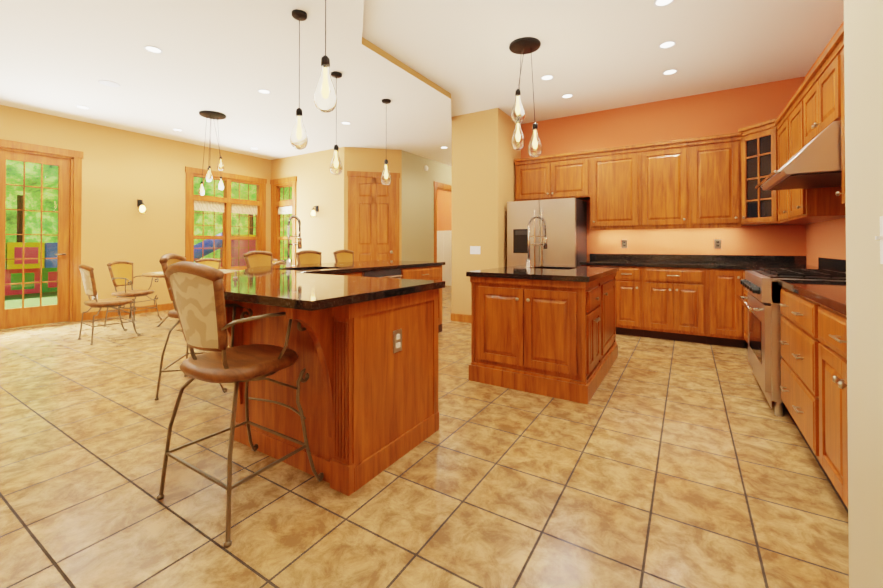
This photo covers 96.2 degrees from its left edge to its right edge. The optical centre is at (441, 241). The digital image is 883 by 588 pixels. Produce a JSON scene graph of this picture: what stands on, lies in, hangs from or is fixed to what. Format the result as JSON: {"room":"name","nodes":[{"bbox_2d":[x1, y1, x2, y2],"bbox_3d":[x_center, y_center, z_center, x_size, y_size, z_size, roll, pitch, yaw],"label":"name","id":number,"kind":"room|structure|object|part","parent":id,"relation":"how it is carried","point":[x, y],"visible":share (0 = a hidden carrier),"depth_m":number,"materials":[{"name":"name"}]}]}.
{"room":"kitchen","nodes":[
{"label":"kitchen","id":0,"kind":"room"},
{"bbox_2d":[0,105,270,312],"bbox_3d":[-5.878,-0.366,5.337,0.120,3.100,8.170,0,-1,32],"label":"wall","id":1,"kind":"structure","parent":0,"point":[123,171],"depth_m":6.47,"materials":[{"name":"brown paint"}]},
{"bbox_2d":[5,161,58,306],"bbox_3d":[-5.734,-0.094,5.552,0.004,2.020,0.530,0,-1,32],"label":"window glass","id":2,"kind":"structure","parent":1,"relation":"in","point":[32,232],"depth_m":5.54,"materials":[{"name":"clear glass"}]},
{"bbox_2d":[0,139,82,329],"bbox_3d":[-5.729,-0.085,5.548,0.149,2.540,1.040,0,-1,32],"label":"door","id":3,"kind":"structure","parent":1,"relation":"attached to","point":[67,306],"depth_m":5.76,"materials":[{"name":"brown wood"}]},
{"bbox_2d":[81,303,173,319],"bbox_3d":[-4.572,1.145,7.297,0.015,0.112,3.200,0,-1,32],"label":"baseboard","id":4,"kind":"structure","parent":1,"relation":"attached to","point":[102,314],"depth_m":6.40,"materials":[{"name":"brown wood"}]},
{"bbox_2d":[137,199,145,213],"bbox_3d":[-4.962,-0.573,6.553,0.155,0.245,0.110,0,-1,32],"label":"sconce","id":5,"kind":"object","parent":1,"relation":"attached to","point":[141,206],"visible":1,"depth_m":6.53,"materials":[{"name":"white glass"}]},
{"bbox_3d":[-4.943,-0.523,6.541,0.110,0.145,0.110,0,-1,32],"label":"glass","id":6,"kind":"part","parent":5,"relation":"part of","materials":[{"name":"white glass"}]},
{"bbox_2d":[185,166,266,269],"bbox_3d":[-4.258,-0.329,7.892,0.175,2.050,1.640,0,-1,32],"label":"window","id":7,"kind":"structure","parent":1,"relation":"in","point":[226,205],"depth_m":7.85,"materials":[{"name":"brown wood"}]},
{"bbox_2d":[271,147,343,263],"bbox_3d":[-2.760,-0.342,8.138,2.220,3.100,0.120,0,-1,32],"label":"wall","id":8,"kind":"structure","parent":0,"point":[319,184],"depth_m":7.88,"materials":[{"name":"brown paint"}]},
{"bbox_2d":[270,176,296,264],"bbox_3d":[-3.352,-0.324,8.474,0.860,2.050,0.175,0,-1,32],"label":"window","id":9,"kind":"structure","parent":8,"relation":"in","point":[279,206],"depth_m":8.55,"materials":[{"name":"brown wood"}]},
{"bbox_2d":[310,206,317,217],"bbox_3d":[-2.518,-0.592,7.828,0.110,0.245,0.155,0,-1,32],"label":"sconce","id":10,"kind":"object","parent":8,"relation":"attached to","point":[313,214],"visible":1,"depth_m":7.79,"materials":[{"name":"white glass"}]},
{"bbox_3d":[-2.530,-0.542,7.809,0.110,0.145,0.110,0,-1,32],"label":"glass","id":11,"kind":"part","parent":10,"relation":"part of","materials":[{"name":"white glass"}]},
{"bbox_2d":[344,147,401,260],"bbox_3d":[-1.329,-0.345,7.685,1.095,3.100,0.120,0,-1,-13],"label":"wall","id":12,"kind":"structure","parent":0,"point":[365,159],"depth_m":7.62,"materials":[{"name":"brown paint"}]},
{"bbox_2d":[347,171,399,261],"bbox_3d":[-1.300,-0.066,7.613,0.734,2.540,0.734,0,-1,32],"label":"door","id":13,"kind":"structure","parent":12,"relation":"attached to","point":[373,217],"depth_m":7.60,"materials":[{"name":"brown wood"}]},
{"bbox_2d":[0,0,843,166],"bbox_3d":[-1.027,-1.917,4.708,9.500,0.190,12.800,0,-1,32],"label":"ceiling","id":14,"kind":"structure","parent":0,"point":[429,69],"depth_m":4.07,"materials":[{"name":"beige paint"}]},
{"bbox_2d":[75,105,89,108],"bbox_3d":[-4.851,-1.850,5.345,0.147,0.076,0.143,0,-1,32],"label":"recessed light","id":15,"kind":"object","parent":14,"relation":"in","point":[82,107],"depth_m":5.36,"materials":[{"name":"white plastic"}]},
{"bbox_2d":[98,80,119,86],"bbox_3d":[-3.833,-1.820,4.568,0.200,0.006,0.200,0,-1,32],"label":"ceiling speaker","id":16,"kind":"object","parent":14,"relation":"attached to","point":[109,83],"visible":0.98,"depth_m":4.55,"materials":[{"name":"white plastic"}]},
{"bbox_2d":[144,46,162,53],"bbox_3d":[-2.748,-1.864,3.776,0.143,0.076,0.139,0,-1,32],"label":"recessed light","id":17,"kind":"object","parent":14,"relation":"in","point":[151,49],"depth_m":3.77,"materials":[{"name":"white plastic"}]},
{"bbox_2d":[198,110,225,195],"bbox_3d":[-3.265,-1.228,5.647,0.340,1.170,0.342,0,-1,32],"label":"dining pendant light","id":18,"kind":"object","parent":14,"relation":"hanging from","point":[214,115],"visible":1,"depth_m":5.60,"materials":[{"name":"clear glass"}]},
{"bbox_3d":[-3.381,-0.729,5.583,0.084,0.171,0.084,0,-1,32],"label":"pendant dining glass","id":19,"kind":"part","parent":18,"relation":"part of","materials":[{"name":"white"}]},
{"bbox_3d":[-3.245,-0.910,5.515,0.084,0.171,0.084,0,-1,32],"label":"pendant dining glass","id":20,"kind":"part","parent":18,"relation":"part of","materials":[{"name":"white"}]},
{"bbox_3d":[-3.137,-1.089,5.625,0.084,0.171,0.084,0,-1,32],"label":"glass","id":21,"kind":"part","parent":18,"relation":"part of","materials":[{"name":"white"}]},
{"bbox_3d":[-3.207,-0.828,5.759,0.084,0.171,0.084,0,-1,32],"label":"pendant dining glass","id":22,"kind":"part","parent":18,"relation":"part of","materials":[{"name":"white"}]},
{"bbox_2d":[257,89,270,93],"bbox_3d":[-2.148,-1.855,4.804,0.149,0.076,0.135,0,-1,32],"label":"recessed light","id":23,"kind":"object","parent":14,"relation":"in","point":[262,91],"depth_m":4.81,"materials":[{"name":"white plastic"}]},
{"bbox_2d":[290,9,307,149],"bbox_3d":[-1.145,-1.288,3.187,0.136,1.096,0.136,0,-1,32],"label":"pendant light","id":24,"kind":"object","parent":14,"relation":"hanging from","point":[298,139],"visible":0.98,"depth_m":3.15,"materials":[{"name":"glass"}]},
{"bbox_3d":[-1.145,-0.877,3.183,0.136,0.276,0.136,0,-1,32],"label":"glass","id":25,"kind":"part","parent":24,"relation":"part of","materials":[{"name":"white"}]},
{"bbox_2d":[313,0,336,112],"bbox_3d":[-0.688,-1.305,2.349,0.136,1.076,0.136,0,-1,32],"label":"pendant light","id":26,"kind":"object","parent":14,"relation":"hanging from","point":[325,98],"visible":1,"depth_m":2.31,"materials":[{"name":"glass"}]},
{"bbox_3d":[-0.688,-0.905,2.346,0.136,0.276,0.136,0,-1,32],"label":"glass","id":27,"kind":"part","parent":26,"relation":"part of","materials":[{"name":"white"}]},
{"bbox_2d":[330,71,342,174],"bbox_3d":[-1.144,-1.273,4.305,0.136,1.106,0.136,0,-1,32],"label":"pendant light","id":28,"kind":"object","parent":14,"relation":"hanging from","point":[336,167],"visible":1,"depth_m":4.27,"materials":[{"name":"clear glass"}]},
{"bbox_3d":[-1.144,-0.858,4.301,0.136,0.276,0.136,0,-1,32],"label":"glass","id":29,"kind":"part","parent":28,"relation":"part of","materials":[{"name":"white"}]},
{"bbox_2d":[381,99,390,184],"bbox_3d":[-0.712,-1.270,5.096,0.136,1.096,0.136,0,-1,32],"label":"pendant light","id":30,"kind":"object","parent":14,"relation":"hanging from","point":[386,178],"visible":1,"depth_m":5.06,"materials":[{"name":"clear glass"}]},
{"bbox_3d":[-0.712,-0.861,5.092,0.136,0.276,0.136,0,-1,32],"label":"glass","id":31,"kind":"part","parent":30,"relation":"part of","materials":[{"name":"white"}]},
{"bbox_2d":[509,37,541,156],"bbox_3d":[0.797,-1.357,3.829,0.318,1.086,0.300,0,-1,32],"label":"pendant light","id":32,"kind":"object","parent":14,"relation":"hanging from","point":[524,45],"visible":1,"depth_m":3.82,"materials":[{"name":"clear glass"}]},
{"bbox_3d":[0.762,-1.051,3.942,0.136,0.276,0.136,0,-1,32],"label":"pendant glass","id":33,"kind":"part","parent":32,"relation":"part of","materials":[{"name":"white"}]},
{"bbox_3d":[0.746,-1.292,3.860,0.136,0.276,0.136,0,-1,32],"label":"glass","id":34,"kind":"part","parent":32,"relation":"part of","materials":[{"name":"white"}]},
{"bbox_3d":[0.905,-0.952,3.829,0.136,0.276,0.136,0,-1,32],"label":"pendant glass","id":35,"kind":"part","parent":32,"relation":"part of","materials":[{"name":"white"}]},
{"bbox_2d":[540,75,553,80],"bbox_3d":[1.176,-1.859,4.404,0.138,0.076,0.136,0,-1,32],"label":"recessed light","id":36,"kind":"object","parent":14,"relation":"in","point":[547,77],"depth_m":4.57,"materials":[{"name":"white plastic"}]},
{"bbox_2d":[561,94,572,97],"bbox_3d":[1.572,-1.854,4.952,0.142,0.076,0.128,0,-1,32],"label":"recessed light","id":37,"kind":"object","parent":14,"relation":"in","point":[567,95],"depth_m":5.15,"materials":[{"name":"white plastic"}]},
{"bbox_2d":[653,0,673,6],"bbox_3d":[1.702,-1.871,3.036,0.133,0.076,0.119,0,-1,32],"label":"recessed light","id":38,"kind":"object","parent":14,"relation":"in","point":[657,3],"depth_m":3.16,"materials":[{"name":"white plastic"}]},
{"bbox_2d":[658,41,675,48],"bbox_3d":[2.096,-1.865,3.681,0.137,0.076,0.148,0,-1,32],"label":"recessed light","id":39,"kind":"object","parent":14,"relation":"in","point":[667,44],"depth_m":3.82,"materials":[{"name":"white plastic"}]},
{"bbox_2d":[662,69,677,74],"bbox_3d":[2.458,-1.860,4.260,0.140,0.076,0.142,0,-1,32],"label":"recessed light","id":40,"kind":"object","parent":14,"relation":"in","point":[672,71],"depth_m":4.43,"materials":[{"name":"white plastic"}]},
{"bbox_2d":[0,285,848,587],"bbox_3d":[-1.069,1.203,4.707,11.000,0.050,13.400,0,-1,32],"label":"floor","id":41,"kind":"structure","parent":0,"point":[658,463],"depth_m":1.85,"materials":[{"name":"tile"}]},
{"bbox_2d":[78,264,140,344],"bbox_3d":[-4.064,0.725,4.832,0.503,0.911,0.536,0,-1,32],"label":"dining chair","id":42,"kind":"object","parent":41,"relation":"on","point":[88,277],"visible":1,"depth_m":4.66,"materials":[{"name":"brown fabric"}]},
{"bbox_2d":[104,260,161,324],"bbox_3d":[-4.477,0.733,5.750,0.525,0.911,0.494,0,-1,7],"label":"dining chair","id":43,"kind":"object","parent":41,"relation":"on","point":[121,272],"visible":0.9,"depth_m":5.74,"materials":[{"name":"brown fabric"}]},
{"bbox_2d":[142,269,239,331],"bbox_3d":[-3.499,0.811,5.632,1.230,0.761,1.230,0,-1,32],"label":"dining table","id":44,"kind":"object","parent":41,"relation":"on","point":[159,274],"visible":0.15,"depth_m":5.33,"materials":[{"name":"brown wood"}]},
{"bbox_2d":[154,253,228,399],"bbox_3d":[-1.945,0.630,3.215,0.525,1.071,0.564,0,-1,-13],"label":"bar stool","id":45,"kind":"object","parent":41,"relation":"on","point":[166,260],"visible":0.25,"depth_m":3.01,"materials":[{"name":"brown metal"}]},
{"bbox_2d":[195,258,221,268],"bbox_3d":[-3.886,0.740,6.539,0.494,0.911,0.525,0,-1,-23],"label":"dining chair","id":46,"kind":"object","parent":41,"relation":"on","point":[213,263],"visible":0.06,"depth_m":6.75,"materials":[{"name":"brown wood"}]},
{"bbox_2d":[157,261,323,547],"bbox_3d":[-0.924,0.618,1.819,0.564,1.071,0.525,0,-1,32],"label":"stool","id":47,"kind":"object","parent":41,"relation":"on","point":[197,289],"visible":0.96,"depth_m":1.65,"materials":[{"name":"brown fabric"}]},
{"bbox_2d":[243,251,271,268],"bbox_3d":[-1.994,0.643,4.639,0.528,1.071,0.564,0,-1,32],"label":"bar stool","id":48,"kind":"object","parent":41,"relation":"on","point":[257,258],"visible":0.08,"depth_m":4.72,"materials":[{"name":"brown wood"}]},
{"bbox_2d":[272,261,285,265],"bbox_3d":[-2.514,0.732,5.601,0.525,0.911,0.494,0,-1,2],"label":"dining chair","id":49,"kind":"object","parent":41,"relation":"on","point":[279,263],"visible":0.08,"depth_m":5.53,"materials":[{"name":"brown wood"}]},
{"bbox_2d":[295,250,321,263],"bbox_3d":[-1.629,0.648,5.225,0.526,1.071,0.564,0,-1,32],"label":"bar stool","id":50,"kind":"object","parent":41,"relation":"on","point":[308,256],"visible":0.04,"depth_m":5.36,"materials":[{"name":"brown wood"}]},
{"bbox_2d":[222,215,444,495],"bbox_3d":[-0.705,0.453,3.699,2.550,1.432,3.400,0,-1,32],"label":"bar","id":51,"kind":"object","parent":41,"relation":"on","point":[364,346],"visible":0.94,"depth_m":2.05,"materials":[{"name":"cherry"},{"name":"black granite"}]},
{"bbox_2d":[281,215,301,266],"bbox_3d":[-1.480,-0.002,3.904,0.224,0.520,0.119,0,-1,32],"label":"faucet","id":52,"kind":"object","parent":51,"relation":"on","point":[288,262],"depth_m":3.95,"materials":[{"name":"silver metal"}]},
{"bbox_2d":[333,249,353,261],"bbox_3d":[-1.286,0.653,5.812,0.525,1.071,0.564,0,-1,32],"label":"bar stool","id":53,"kind":"object","parent":41,"relation":"on","point":[342,255],"visible":0.17,"depth_m":5.93,"materials":[{"name":"beige fabric"}]},
{"bbox_2d":[468,268,618,403],"bbox_3d":[1.018,0.733,3.671,0.983,0.872,1.463,0,-1,32],"label":"kitchen island","id":54,"kind":"object","parent":41,"relation":"on","point":[548,330],"depth_m":3.08,"materials":[{"name":"brown wood"}]},
{"bbox_2d":[466,268,605,279],"bbox_3d":[0.823,0.274,3.383,0.990,0.040,0.745,0,-1,32],"label":"island countertop","id":55,"kind":"structure","parent":54,"relation":"on","point":[546,273],"depth_m":3.23,"materials":[{"name":"black stone"}]},
{"bbox_2d":[510,264,617,271],"bbox_3d":[1.211,0.280,4.007,0.990,0.040,0.725,0,-1,32],"label":"island countertop","id":56,"kind":"structure","parent":54,"relation":"on","point":[596,269],"depth_m":4.01,"materials":[{"name":"black stone"}]},
{"bbox_2d":[526,216,547,266],"bbox_3d":[0.940,-0.001,3.954,0.224,0.520,0.119,0,-1,32],"label":"faucet","id":57,"kind":"object","parent":56,"relation":"on","point":[545,238],"depth_m":3.99,"materials":[{"name":"silver metal"}]},
{"bbox_2d":[507,198,586,266],"bbox_3d":[1.513,0.307,5.706,0.960,1.760,0.751,0,-1,32],"label":"fridge","id":58,"kind":"object","parent":41,"relation":"on","point":[566,225],"visible":0.5,"depth_m":5.41,"materials":[{"name":"grey metal"}]},
{"bbox_2d":[581,265,613,266],"bbox_3d":[2.159,0.749,5.377,0.381,0.872,0.649,0,-1,32],"label":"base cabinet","id":59,"kind":"object","parent":41,"relation":"on","point":[581,265],"depth_m":5.06,"materials":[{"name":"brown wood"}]},
{"bbox_2d":[614,265,645,336],"bbox_3d":[2.470,0.747,5.184,0.350,0.872,0.649,0,-1,32],"label":"base cabinet","id":60,"kind":"object","parent":41,"relation":"on","point":[628,277],"depth_m":4.91,"materials":[{"name":"brown wood"}]},
{"bbox_2d":[642,265,705,343],"bbox_3d":[2.894,0.744,4.920,0.650,0.872,0.649,0,-1,32],"label":"base cabinet","id":61,"kind":"object","parent":41,"relation":"on","point":[673,296],"depth_m":4.65,"materials":[{"name":"brown wood"}]},
{"bbox_2d":[580,261,741,268],"bbox_3d":[2.987,0.288,4.864,2.354,0.040,0.654,0,-1,32],"label":"countertop","id":62,"kind":"structure","parent":61,"relation":"on","point":[705,264],"depth_m":4.90,"materials":[{"name":"black stone"}]},
{"bbox_2d":[706,269,733,346],"bbox_3d":[3.302,0.742,4.630,0.349,0.872,0.713,0,-1,32],"label":"base cabinet","id":63,"kind":"object","parent":41,"relation":"on","point":[719,282],"depth_m":4.43,"materials":[{"name":"brown wood"}]},
{"bbox_2d":[742,265,841,271],"bbox_3d":[3.258,0.277,3.680,0.644,0.040,1.070,0,-1,32],"label":"countertop","id":64,"kind":"structure","parent":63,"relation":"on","point":[752,267],"depth_m":3.94,"materials":[{"name":"black stone"}]},
{"bbox_2d":[734,269,745,347],"bbox_3d":[3.387,0.736,3.937,0.701,0.872,0.549,0,-1,32],"label":"base cabinet","id":65,"kind":"object","parent":41,"relation":"on","point":[739,274],"depth_m":4.33,"materials":[{"name":"brown wood"}]},
{"bbox_2d":[746,269,817,342],"bbox_3d":[3.124,0.731,3.454,0.637,0.872,0.550,0,-1,32],"label":"base cabinet","id":66,"kind":"object","parent":41,"relation":"on","point":[746,269],"depth_m":4.02,"materials":[{"name":"brown wood"}]},
{"bbox_2d":[737,268,845,416],"bbox_3d":[2.671,0.627,2.870,0.783,1.070,0.912,0,-1,32],"label":"range","id":67,"kind":"object","parent":41,"relation":"on","point":[763,288],"visible":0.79,"depth_m":2.66,"materials":[{"name":"silver metal"}]},
{"bbox_2d":[779,285,809,444],"bbox_3d":[2.258,0.719,2.061,0.637,0.872,0.870,0,-1,32],"label":"base cabinet","id":68,"kind":"object","parent":41,"relation":"on","point":[795,307],"depth_m":2.19,"materials":[{"name":"brown wood"}]},
{"bbox_2d":[810,297,847,507],"bbox_3d":[1.807,0.713,1.335,0.637,0.872,0.840,0,-1,32],"label":"base cabinet","id":69,"kind":"object","parent":41,"relation":"on","point":[828,325],"depth_m":1.69,"materials":[{"name":"brown wood"}]},
{"bbox_2d":[778,279,846,312],"bbox_3d":[2.031,0.260,1.705,0.644,0.040,1.721,0,-1,32],"label":"countertop","id":70,"kind":"structure","parent":69,"relation":"on","point":[832,292],"depth_m":1.99,"materials":[{"name":"black stone"}]},
{"bbox_2d":[402,150,451,261],"bbox_3d":[0.058,-0.332,9.216,0.120,3.100,3.375,0,-1,32],"label":"wall","id":71,"kind":"structure","parent":0,"point":[418,180],"depth_m":8.27,"materials":[{"name":"beige paint"}]},
{"bbox_2d":[434,181,451,285],"bbox_3d":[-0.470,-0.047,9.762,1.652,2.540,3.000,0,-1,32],"label":"door frame","id":72,"kind":"structure","parent":71,"relation":"attached to","point":[442,246],"depth_m":11.08,"materials":[{"name":"brown wood"}]},
{"bbox_2d":[437,190,451,230],"bbox_3d":[1.140,-0.320,10.601,3.744,3.100,0.120,0,-1,32],"label":"wall","id":73,"kind":"structure","parent":0,"point":[444,210],"depth_m":11.18,"materials":[{"name":"brown paint"}]},
{"bbox_2d":[452,108,520,314],"bbox_3d":[1.635,-0.356,7.632,0.760,3.120,4.400,0,-1,32],"label":"wall","id":74,"kind":"structure","parent":0,"point":[485,154],"depth_m":5.78,"materials":[{"name":"brown paint"}]},
{"bbox_2d":[451,313,470,322],"bbox_3d":[0.474,1.131,5.741,0.750,0.112,0.015,0,-1,32],"label":"baseboard","id":75,"kind":"structure","parent":74,"relation":"attached to","point":[454,316],"depth_m":5.85,"materials":[{"name":"brown wood"}]},
{"bbox_2d":[470,246,479,253],"label":"switch plates","id":76,"kind":"object","parent":74,"relation":"attached to","point":[476,249],"depth_m":5.74,"materials":[{"name":"white plastic"}]},
{"bbox_2d":[521,76,805,260],"bbox_3d":[2.802,-0.375,5.447,3.530,3.120,0.120,0,-1,32],"label":"wall","id":77,"kind":"structure","parent":0,"point":[729,111],"depth_m":5.18,"materials":[{"name":"orange paint"}]},
{"bbox_2d":[514,153,589,200],"bbox_3d":[1.668,-0.910,5.880,1.091,0.598,0.340,0,-1,32],"label":"upper cabinet","id":78,"kind":"object","parent":77,"relation":"attached to","point":[539,178],"depth_m":5.71,"materials":[{"name":"brown wood"}]},
{"bbox_2d":[590,145,641,228],"bbox_3d":[2.394,-0.700,5.427,0.620,1.027,0.340,0,-1,32],"label":"upper cabinet","id":79,"kind":"object","parent":77,"relation":"attached to","point":[615,174],"depth_m":5.27,"materials":[{"name":"brown wood"}]},
{"bbox_2d":[622,240,626,247],"label":"switch plates","id":80,"kind":"object","parent":77,"relation":"attached to","point":[624,242],"depth_m":5.52,"materials":[{"name":"white plastic"}]},
{"bbox_2d":[642,141,689,228],"bbox_3d":[2.887,-0.702,5.121,0.539,1.027,0.340,0,-1,32],"label":"upper cabinet","id":81,"kind":"object","parent":77,"relation":"attached to","point":[663,166],"depth_m":4.97,"materials":[{"name":"brown wood"}]},
{"bbox_2d":[590,254,805,264],"bbox_3d":[3.153,0.220,5.132,2.354,0.100,0.024,0,-1,32],"label":"backsplash","id":82,"kind":"structure","parent":77,"relation":"attached to","point":[734,259],"depth_m":5.00,"materials":[{"name":"black stone"}]},
{"bbox_2d":[686,133,745,227],"bbox_3d":[3.341,-0.705,4.813,0.558,1.027,0.384,0,-1,32],"label":"upper cabinet","id":83,"kind":"object","parent":77,"relation":"attached to","point":[713,164],"depth_m":4.70,"materials":[{"name":"brown wood"}]},
{"bbox_2d":[714,239,720,247],"label":"switch plates","id":84,"kind":"object","parent":77,"relation":"attached to","point":[717,242],"depth_m":4.96,"materials":[{"name":"white plastic"}]},
{"bbox_2d":[738,121,769,224],"bbox_3d":[3.735,-0.729,4.426,0.616,1.067,0.626,0,-1,32],"label":"upper cabinet","id":85,"kind":"object","parent":77,"relation":"attached to","point":[755,205],"depth_m":4.44,"materials":[{"name":"brown wood"}]},
{"bbox_2d":[805,21,845,266],"bbox_3d":[3.058,-0.400,2.627,0.120,3.120,4.400,0,-1,32],"label":"wall","id":86,"kind":"structure","parent":0,"point":[825,239],"depth_m":3.89,"materials":[{"name":"orange paint"}]},
{"bbox_2d":[770,109,822,224],"bbox_3d":[3.537,-0.713,3.886,0.382,1.027,0.599,0,-1,32],"label":"upper cabinet","id":87,"kind":"object","parent":86,"relation":"attached to","point":[777,201],"depth_m":4.13,"materials":[{"name":"brown wood"}]},
{"bbox_2d":[758,117,837,192],"bbox_3d":[2.747,-0.595,2.835,0.612,0.311,0.908,0,-1,32],"label":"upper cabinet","id":88,"kind":"object","parent":86,"relation":"attached to","point":[786,166],"depth_m":2.90,"materials":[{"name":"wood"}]},
{"bbox_2d":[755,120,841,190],"bbox_3d":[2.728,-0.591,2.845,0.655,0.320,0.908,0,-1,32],"label":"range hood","id":89,"kind":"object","parent":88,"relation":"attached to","point":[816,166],"depth_m":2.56,"materials":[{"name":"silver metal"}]},
{"bbox_2d":[786,89,845,220],"bbox_3d":[3.252,-0.718,3.387,0.340,1.027,0.550,0,-1,32],"label":"upper cabinet","id":90,"kind":"object","parent":86,"relation":"attached to","point":[801,204],"depth_m":3.26,"materials":[{"name":"brown wood"}]},
{"bbox_2d":[802,41,837,120],"bbox_3d":[2.864,-0.998,2.765,0.340,0.478,0.920,0,-1,32],"label":"upper cabinet","id":91,"kind":"object","parent":86,"relation":"attached to","point":[820,91],"depth_m":2.76,"materials":[{"name":"brown wood"}]},
{"bbox_2d":[818,257,845,271],"bbox_3d":[2.830,0.196,2.404,0.024,0.100,3.750,0,-1,32],"label":"backsplash","id":92,"kind":"structure","parent":86,"relation":"attached to","point":[823,263],"depth_m":3.64,"materials":[{"name":"black stone"}]},
{"bbox_2d":[838,29,845,208],"bbox_3d":[2.468,-0.729,2.126,0.340,1.027,0.580,0,-1,32],"label":"upper cabinet","id":93,"kind":"object","parent":86,"relation":"attached to","point":[841,91],"depth_m":2.43,"materials":[{"name":"brown wood"}]},
{"bbox_2d":[844,0,882,587],"bbox_3d":[0.443,-0.431,-0.869,0.870,3.120,4.300,0,-1,32],"label":"wall","id":94,"kind":"structure","parent":0,"point":[863,53],"depth_m":1.06,"materials":[{"name":"beige paint"}]},
{"bbox_2d":[875,216,882,263],"label":"switch plates","id":95,"kind":"object","parent":94,"relation":"attached to","point":[880,237],"depth_m":0.95,"materials":[{"name":"white plastic"}]},
{"label":"outside","id":96,"kind":"structure","parent":0,"visible":0},
{"bbox_2d":[5,259,291,308],"bbox_3d":[-11.743,1.428,13.105,46.000,0.150,50.000,0,-1,32],"label":"ground","id":97,"kind":"structure","parent":96,"point":[28,301],"depth_m":9.12,"materials":[{"name":"green plant"}]},
{"bbox_2d":[5,232,255,294],"bbox_3d":[-10.456,0.536,14.550,4.870,2.014,9.800,0,-1,32],"label":"playset","id":98,"kind":"object","parent":97,"relation":"on","point":[51,269],"depth_m":10.29,"materials":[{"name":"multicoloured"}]},
{"bbox_2d":[5,160,291,259],"bbox_3d":[-6.198,-6.646,13.263,36.672,16.200,44.000,0,-1,32],"label":"trees","id":99,"kind":"object","parent":97,"relation":"on","point":[14,221],"depth_m":21.56,"materials":[{"name":"green plant"}]}
]}

